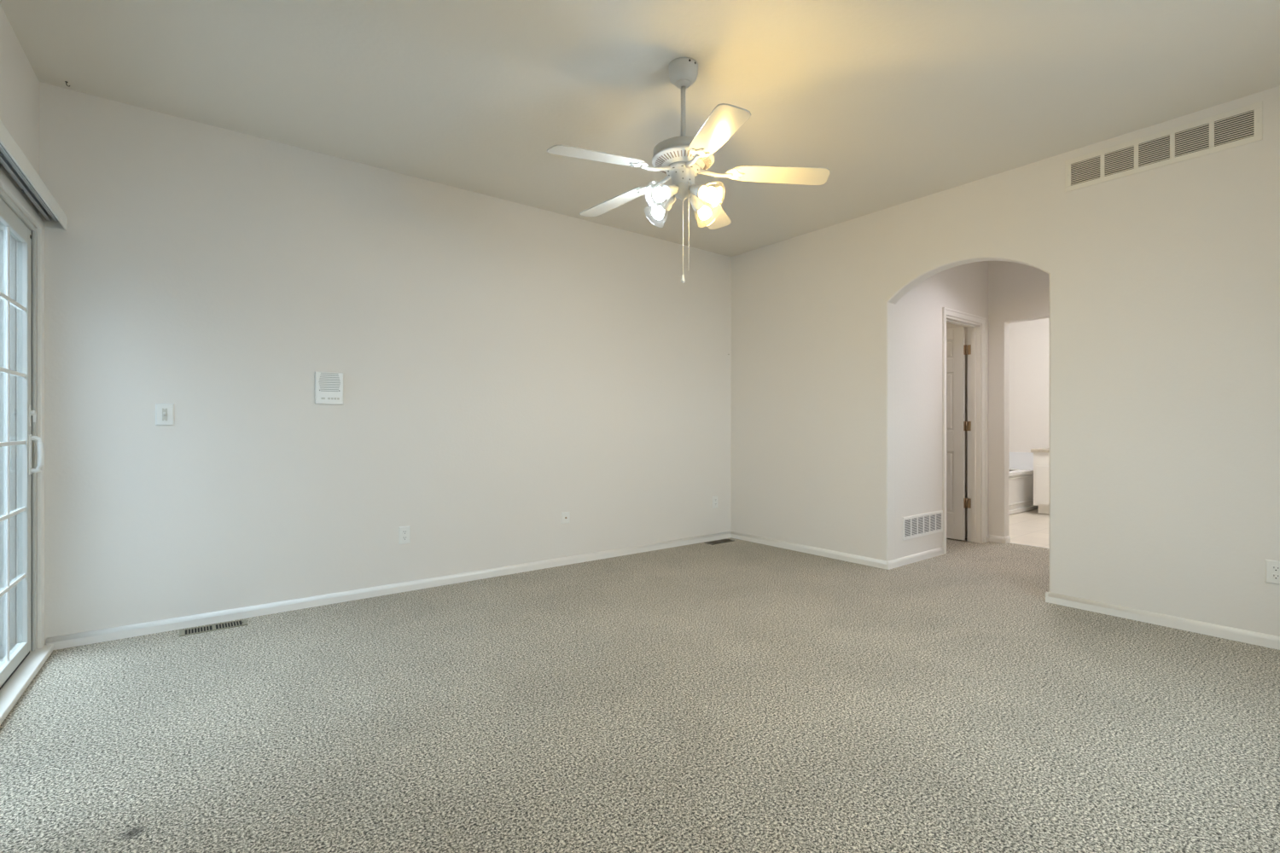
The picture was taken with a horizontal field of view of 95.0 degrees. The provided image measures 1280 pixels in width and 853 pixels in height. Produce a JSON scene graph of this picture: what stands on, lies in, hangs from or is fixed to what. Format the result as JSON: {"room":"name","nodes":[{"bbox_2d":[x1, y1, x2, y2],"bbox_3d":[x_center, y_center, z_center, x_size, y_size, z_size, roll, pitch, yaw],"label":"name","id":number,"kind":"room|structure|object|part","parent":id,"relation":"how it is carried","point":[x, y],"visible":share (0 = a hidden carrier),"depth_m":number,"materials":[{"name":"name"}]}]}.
{"room":"empty bedroom","nodes":[
{"label":"empty bedroom","id":0,"kind":"room"},
{"bbox_2d":[0,4,39,649],"bbox_3d":[-1.548,-0.287,0.874,0.130,2.845,4.770,0,0,-36],"label":"wall","id":1,"kind":"structure","parent":0,"point":[19,82],"depth_m":2.55,"materials":[{"name":"beige paint"}]},
{"bbox_2d":[0,168,53,725],"bbox_3d":[-2.346,0.048,2.011,0.181,2.075,1.958,0,0,-36],"label":"door","id":2,"kind":"structure","parent":1,"relation":"in","point":[20,661],"depth_m":2.69,"materials":[{"name":"white paint"}]},
{"bbox_3d":[-2.584,0.064,2.353,0.036,1.957,0.920,0,0,-36],"label":"sliding panel","id":3,"kind":"part","parent":2,"relation":"part of","materials":[{"name":"grey plastic"}]},
{"bbox_3d":[-2.366,0.072,1.995,0.124,2.025,1.845,0,0,-36],"label":"frame","id":4,"kind":"part","parent":2,"relation":"part of","materials":[{"name":"grey plastic"}]},
{"bbox_3d":[-2.303,1.070,2.044,0.073,0.030,1.950,0,0,-36],"label":"sill","id":5,"kind":"part","parent":2,"relation":"part of","materials":[{"name":"white paint"}]},
{"bbox_3d":[-2.803,0.129,2.725,0.051,0.188,0.036,0,0,-36],"label":"pull handle","id":6,"kind":"part","parent":2,"relation":"part of","materials":[{"name":"white plastic"}]},
{"bbox_2d":[0,119,67,230],"bbox_3d":[-2.232,-1.002,2.002,0.098,0.079,2.100,0,0,-36],"label":"blind valance","id":7,"kind":"object","parent":1,"relation":"attached to","point":[12,158],"visible":0.94,"depth_m":2.38,"materials":[{"name":"white plastic"}]},
{"bbox_2d":[39,81,731,645],"bbox_3d":[-1.055,-0.287,4.314,5.200,2.845,0.120,0,0,-38],"label":"wall","id":8,"kind":"structure","parent":0,"point":[508,368],"depth_m":3.59,"materials":[{"name":"beige paint"}]},
{"bbox_2d":[155,403,174,425],"bbox_3d":[-2.514,-0.063,3.101,0.078,0.116,0.018,0,0,-38],"label":"light switch","id":9,"kind":"object","parent":8,"relation":"attached to","point":[164,412],"visible":1,"depth_m":3.10,"materials":[{"name":"white plastic"}]},
{"bbox_2d":[314,372,343,404],"bbox_3d":[-1.895,-0.234,3.577,0.154,0.197,0.021,0,0,-38],"label":"intercom panel","id":10,"kind":"object","parent":8,"relation":"attached to","point":[328,386],"visible":1,"depth_m":3.57,"materials":[{"name":"white plastic"}]},
{"bbox_2d":[46,530,731,650],"bbox_3d":[-0.986,1.054,4.283,4.750,0.062,0.014,0,0,-38],"label":"baseboard","id":11,"kind":"structure","parent":8,"relation":"attached to","point":[148,628],"depth_m":3.60,"materials":[{"name":"white paint"}]},
{"bbox_2d":[398,525,410,544],"bbox_3d":[-1.547,0.714,3.853,0.072,0.116,0.009,0,0,-38],"label":"wall outlet","id":12,"kind":"object","parent":8,"relation":"attached to","point":[404,532],"visible":1,"depth_m":3.85,"materials":[{"name":"white plastic"}]},
{"bbox_2d":[561,512,569,523],"bbox_3d":[-0.580,0.716,4.594,0.072,0.090,0.017,0,0,-38],"label":"cable jack","id":13,"kind":"object","parent":8,"relation":"attached to","point":[565,515],"visible":1,"depth_m":4.59,"materials":[{"name":"white plastic"}]},
{"bbox_2d":[712,495,717,508],"bbox_3d":[0.721,0.722,5.603,0.072,0.116,0.009,0,0,-38],"label":"wall outlet","id":14,"kind":"object","parent":8,"relation":"attached to","point":[715,497],"visible":1,"depth_m":5.60,"materials":[{"name":"white plastic"}]},
{"bbox_2d":[0,508,1279,852],"bbox_3d":[2.188,1.100,3.835,10.050,0.030,4.600,0,0,-38],"label":"floor","id":15,"kind":"structure","parent":0,"point":[737,696],"depth_m":2.15,"materials":[{"name":"beige carpet"}]},
{"bbox_2d":[179,619,247,636],"bbox_3d":[-2.294,1.079,3.156,0.296,0.011,0.108,0,0,-38],"label":"floor vent","id":16,"kind":"object","parent":15,"relation":"in","point":[243,622],"visible":1,"depth_m":3.15,"materials":[{"name":"beige metal"}]},
{"bbox_2d":[704,539,733,545],"bbox_3d":[0.749,1.079,5.504,0.296,0.011,0.108,0,0,-38],"label":"floor vent","id":17,"kind":"object","parent":15,"relation":"in","point":[723,541],"visible":1,"depth_m":5.49,"materials":[{"name":"brown metal"}]},
{"bbox_2d":[1009,468,1038,514],"bbox_3d":[4.419,0.830,7.639,1.530,0.510,0.862,0,0,-38],"label":"bathtub","id":18,"kind":"object","parent":15,"relation":"on","point":[1021,480],"visible":0.21,"depth_m":7.47,"materials":[{"name":"white plastic"}]},
{"bbox_2d":[1030,448,1049,514],"bbox_3d":[5.515,0.682,6.958,0.646,0.805,1.340,0,0,-38],"label":"vanity","id":19,"kind":"object","parent":15,"relation":"on","point":[1041,456],"visible":0.12,"depth_m":7.23,"materials":[{"name":"white wood"}]},
{"bbox_2d":[1030,448,1049,452],"bbox_3d":[5.524,0.298,6.964,0.625,0.037,1.340,0,0,-38],"label":"countertop","id":20,"kind":"structure","parent":19,"relation":"on","point":[1044,450],"depth_m":7.26,"materials":[{"name":"beige stone"}]},
{"bbox_3d":[5.029,0.723,7.120,0.018,0.475,0.390,0,0,-38],"label":"cabinet door","id":21,"kind":"part","parent":19,"relation":"part of","materials":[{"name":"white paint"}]},
{"bbox_2d":[0,0,1279,256],"bbox_3d":[2.202,-1.710,3.940,10.300,0.100,4.850,0,0,-38],"label":"ceiling","id":22,"kind":"structure","parent":0,"point":[902,101],"depth_m":2.79,"materials":[{"name":"beige paint"}]},
{"bbox_2d":[546,57,830,283],"bbox_3d":[0.234,-1.161,2.685,1.235,0.999,1.257,0,0,0],"label":"ceiling fan","id":23,"kind":"object","parent":22,"relation":"hanging from","point":[682,158],"visible":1,"depth_m":2.64,"materials":[{"name":"white metal"}]},
{"bbox_3d":[-0.179,-1.142,2.476,0.430,0.006,0.133,-5,12,-31],"label":"blade","id":24,"kind":"part","parent":23,"relation":"part of","materials":[{"name":"white wood"}]},
{"bbox_3d":[-0.131,-1.142,2.990,0.430,0.006,0.133,-6,5,41],"label":"blade","id":25,"kind":"part","parent":23,"relation":"part of","materials":[{"name":"white wood"}]},
{"bbox_3d":[0.095,-1.030,2.804,0.062,0.062,0.074,0,-28,-45],"label":"bulb","id":26,"kind":"part","parent":23,"relation":"part of","materials":[{"name":"white glass"}]},
{"bbox_3d":[0.095,-1.030,2.596,0.062,0.062,0.074,0,28,45],"label":"bulb","id":27,"kind":"part","parent":23,"relation":"part of","materials":[{"name":"white glass"}]},
{"bbox_2d":[659,194,675,211],"bbox_3d":[0.143,-1.066,2.756,0.060,0.060,0.088,0,-28,-45],"label":"socket","id":28,"kind":"object","parent":23,"relation":"attached to","point":[666,205],"depth_m":2.75,"materials":[{"name":"white metal"}]},
{"bbox_2d":[662,184,678,199],"bbox_3d":[0.143,-1.066,2.644,0.060,0.060,0.088,0,28,45],"label":"socket","id":29,"kind":"object","parent":23,"relation":"attached to","point":[672,189],"depth_m":2.62,"materials":[{"name":"white metal"}]},
{"bbox_3d":[0.199,-0.856,2.698,0.004,0.378,0.004,0,0,0],"label":"pull chain","id":30,"kind":"part","parent":23,"relation":"part of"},
{"bbox_3d":[0.199,-0.679,2.698,0.018,0.036,0.018,0,0,0],"label":"chain pull","id":31,"kind":"part","parent":23,"relation":"part of","materials":[{"name":"white plastic"}]},
{"bbox_3d":[0.221,-0.911,2.651,0.004,0.412,0.004,0,0,0],"label":"pull chain","id":32,"kind":"part","parent":23,"relation":"part of","materials":[{"name":"white metal"}]},
{"bbox_2d":[688,194,703,211],"bbox_3d":[0.254,-1.066,2.756,0.060,0.060,0.088,0,-28,45],"label":"socket","id":33,"kind":"object","parent":23,"relation":"attached to","point":[697,204],"depth_m":2.75,"materials":[{"name":"white glass"}]},
{"bbox_2d":[688,184,707,199],"bbox_3d":[0.254,-1.066,2.644,0.060,0.060,0.088,0,28,-45],"label":"socket","id":34,"kind":"object","parent":23,"relation":"attached to","point":[697,190],"depth_m":2.62,"materials":[{"name":"white metal"}]},
{"bbox_3d":[0.302,-1.030,2.804,0.062,0.062,0.074,0,-28,45],"label":"bulb","id":35,"kind":"part","parent":23,"relation":"part of","materials":[{"name":"white glass"}]},
{"bbox_3d":[0.302,-1.030,2.596,0.062,0.062,0.074,0,28,-45],"label":"bulb","id":36,"kind":"part","parent":23,"relation":"part of","materials":[{"name":"white glass"}]},
{"bbox_3d":[0.372,-1.142,3.103,0.133,0.006,0.430,-10,-9,22],"label":"blade","id":37,"kind":"part","parent":23,"relation":"part of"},
{"bbox_3d":[0.295,-1.142,2.272,0.133,0.006,0.430,10,2,-13],"label":"blade","id":38,"kind":"part","parent":23,"relation":"part of","materials":[{"name":"white wood"}]},
{"bbox_3d":[0.635,-1.142,2.659,0.430,0.006,0.133,5,-9,5],"label":"blade","id":39,"kind":"part","parent":23,"relation":"part of","materials":[{"name":"white wood"}]},
{"bbox_2d":[895,261,988,558],"bbox_3d":[2.603,-0.287,5.084,1.693,2.845,0.115,0,0,-38],"label":"wall","id":40,"kind":"structure","parent":0,"point":[963,288],"depth_m":4.79,"materials":[{"name":"beige paint"}]},
{"bbox_2d":[886,546,943,570],"bbox_3d":[2.224,1.054,4.711,0.884,0.062,0.014,0,0,-38],"label":"baseboard","id":41,"kind":"structure","parent":40,"relation":"attached to","point":[904,561],"depth_m":4.68,"materials":[{"name":"white paint"}]},
{"bbox_2d":[902,510,942,541],"bbox_3d":[2.316,0.802,4.785,0.648,0.180,0.008,0,0,-38],"label":"air vent","id":42,"kind":"object","parent":40,"relation":"in","point":[922,525],"visible":1,"depth_m":4.77,"materials":[{"name":"white metal"}]},
{"bbox_2d":[942,307,986,554],"bbox_3d":[2.663,0.035,5.549,0.835,2.100,0.814,0,0,-38],"label":"door","id":43,"kind":"structure","parent":40,"relation":"in","point":[954,349],"depth_m":5.50,"materials":[{"name":"white paint"}]},
{"bbox_2d":[946,261,1049,538],"bbox_3d":[3.195,-0.287,5.764,0.115,2.845,2.675,0,0,-38],"label":"wall","id":44,"kind":"structure","parent":0,"point":[1017,292],"depth_m":5.46,"materials":[{"name":"beige paint"}]},
{"bbox_2d":[989,535,1006,544],"bbox_3d":[3.333,1.054,5.479,0.014,0.062,0.152,0,0,-38],"label":"baseboard","id":45,"kind":"structure","parent":44,"relation":"attached to","point":[998,539],"depth_m":5.47,"materials":[{"name":"white paint"}]},
{"bbox_2d":[731,86,1279,636],"bbox_3d":[2.312,-0.287,3.994,0.120,2.845,4.600,0,0,-38],"label":"wall","id":46,"kind":"structure","parent":0,"point":[1165,281],"depth_m":3.42,"materials":[{"name":"beige paint"}]},
{"bbox_2d":[731,531,889,570],"bbox_3d":[1.384,1.054,5.087,0.014,0.062,1.636,0,0,-38],"label":"baseboard","id":47,"kind":"structure","parent":46,"relation":"attached to","point":[808,549],"depth_m":4.96,"materials":[{"name":"white paint"}]},
{"bbox_2d":[1045,592,1279,650],"bbox_3d":[3.056,1.054,2.919,0.014,0.062,1.789,0,0,-38],"label":"baseboard","id":48,"kind":"structure","parent":46,"relation":"attached to","point":[1221,631],"depth_m":3.16,"materials":[{"name":"white paint"}]},
{"bbox_2d":[1064,100,1262,191],"bbox_3d":[2.826,-1.514,3.223,0.008,0.191,0.824,0,0,-38],"label":"air vent","id":49,"kind":"object","parent":46,"relation":"in","point":[1243,125],"visible":1,"depth_m":3.18,"materials":[{"name":"white metal"}]},
{"bbox_2d":[1265,559,1279,585],"bbox_3d":[3.104,0.713,2.861,0.009,0.116,0.072,0,0,-38],"label":"wall outlet","id":50,"kind":"object","parent":46,"relation":"attached to","point":[1272,567],"visible":1,"depth_m":2.87,"materials":[{"name":"white plastic"}]},
{"bbox_2d":[1270,565,1279,571],"bbox_3d":[3.103,0.694,2.860,0.006,0.027,0.034,0,0,-38],"label":"socket","id":51,"kind":"object","parent":50,"relation":"attached to","point":[1273,568],"depth_m":2.86,"materials":[{"name":"white plastic"}]},
{"bbox_2d":[1270,573,1279,580],"bbox_3d":[3.103,0.733,2.860,0.006,0.027,0.034,0,0,-38],"label":"socket","id":52,"kind":"object","parent":50,"relation":"attached to","point":[1273,576],"depth_m":2.86,"materials":[{"name":"white plastic"}]},
{"bbox_2d":[1008,542,1049,548],"bbox_3d":[3.662,1.088,5.180,0.023,0.014,0.749,0,0,-38],"label":"trim","id":53,"kind":"structure","parent":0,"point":[1009,543],"depth_m":5.33,"materials":[{"name":"white paint"}]},
{"bbox_2d":[1009,318,1049,453],"bbox_3d":[4.547,-0.287,6.508,2.950,2.845,3.150,0,0,-38],"label":"wall","id":54,"kind":"structure","parent":0,"point":[1029,340],"depth_m":7.88,"materials":[{"name":"beige paint"}]},
{"bbox_2d":[1003,535,1010,544],"bbox_3d":[3.416,1.054,5.455,0.113,0.062,0.014,0,0,-38],"label":"baseboard","id":55,"kind":"structure","parent":54,"relation":"attached to","point":[1008,538],"depth_m":5.45,"materials":[{"name":"white paint"}]},
{"bbox_2d":[1009,452,1033,470],"bbox_3d":[5.122,0.718,7.993,0.025,0.735,1.200,0,0,-38],"label":"tub surround","id":56,"kind":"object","parent":54,"relation":"attached to","point":[1017,460],"depth_m":7.93,"materials":[{"name":"white tile"}]},
{"bbox_3d":[3.709,-0.287,4.459,2.680,2.845,0.120,0,0,-38],"label":"wall","id":57,"kind":"structure","parent":0,"visible":0},
{"bbox_2d":[1045,592,1048,602],"bbox_3d":[3.220,1.054,4.167,1.796,0.062,0.014,0,0,-38],"label":"baseboard","id":58,"kind":"structure","parent":57,"relation":"attached to","point":[1046,594],"depth_m":3.62,"materials":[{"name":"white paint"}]}
]}

